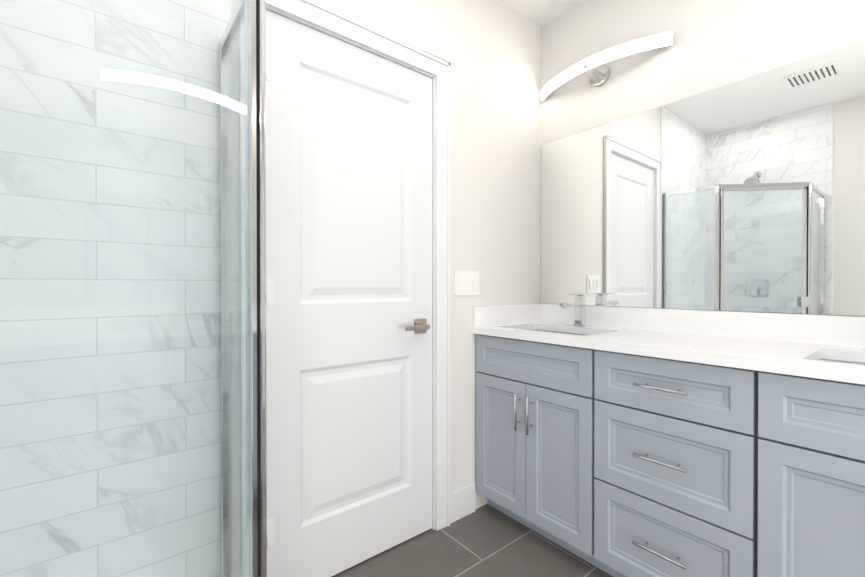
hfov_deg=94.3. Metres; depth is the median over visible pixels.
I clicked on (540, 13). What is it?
ceiling
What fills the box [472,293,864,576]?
bathroom vanity
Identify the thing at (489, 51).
wall
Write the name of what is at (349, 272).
door
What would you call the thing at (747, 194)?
mirror
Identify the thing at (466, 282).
light switch
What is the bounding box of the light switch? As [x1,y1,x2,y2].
[454,271,478,294]
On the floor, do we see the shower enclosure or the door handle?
the shower enclosure
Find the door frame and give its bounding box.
[239,0,450,576]
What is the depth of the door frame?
1.80 m
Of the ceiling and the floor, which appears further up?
the ceiling
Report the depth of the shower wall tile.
1.09 m
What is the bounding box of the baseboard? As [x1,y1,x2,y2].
[450,482,474,523]
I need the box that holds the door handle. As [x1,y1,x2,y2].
[405,318,429,333]
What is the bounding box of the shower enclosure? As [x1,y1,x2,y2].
[0,0,266,576]
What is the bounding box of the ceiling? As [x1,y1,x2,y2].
[500,0,585,26]
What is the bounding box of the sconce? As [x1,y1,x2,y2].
[540,31,672,99]
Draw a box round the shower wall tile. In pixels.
[0,0,232,576]
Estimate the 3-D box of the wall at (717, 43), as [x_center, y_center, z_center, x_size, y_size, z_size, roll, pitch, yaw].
[1.656,-0.194,1.097,0.120,2.575,3.410,0,0,-39]
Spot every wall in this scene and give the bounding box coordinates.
[231,0,540,576]
[540,0,864,316]
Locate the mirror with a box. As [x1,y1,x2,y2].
[541,40,864,315]
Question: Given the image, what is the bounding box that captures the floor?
[332,504,612,576]
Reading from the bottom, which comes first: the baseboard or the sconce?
the baseboard
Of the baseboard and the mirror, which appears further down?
the baseboard
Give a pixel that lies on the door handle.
(420, 326)
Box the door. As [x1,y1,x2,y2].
[265,9,431,576]

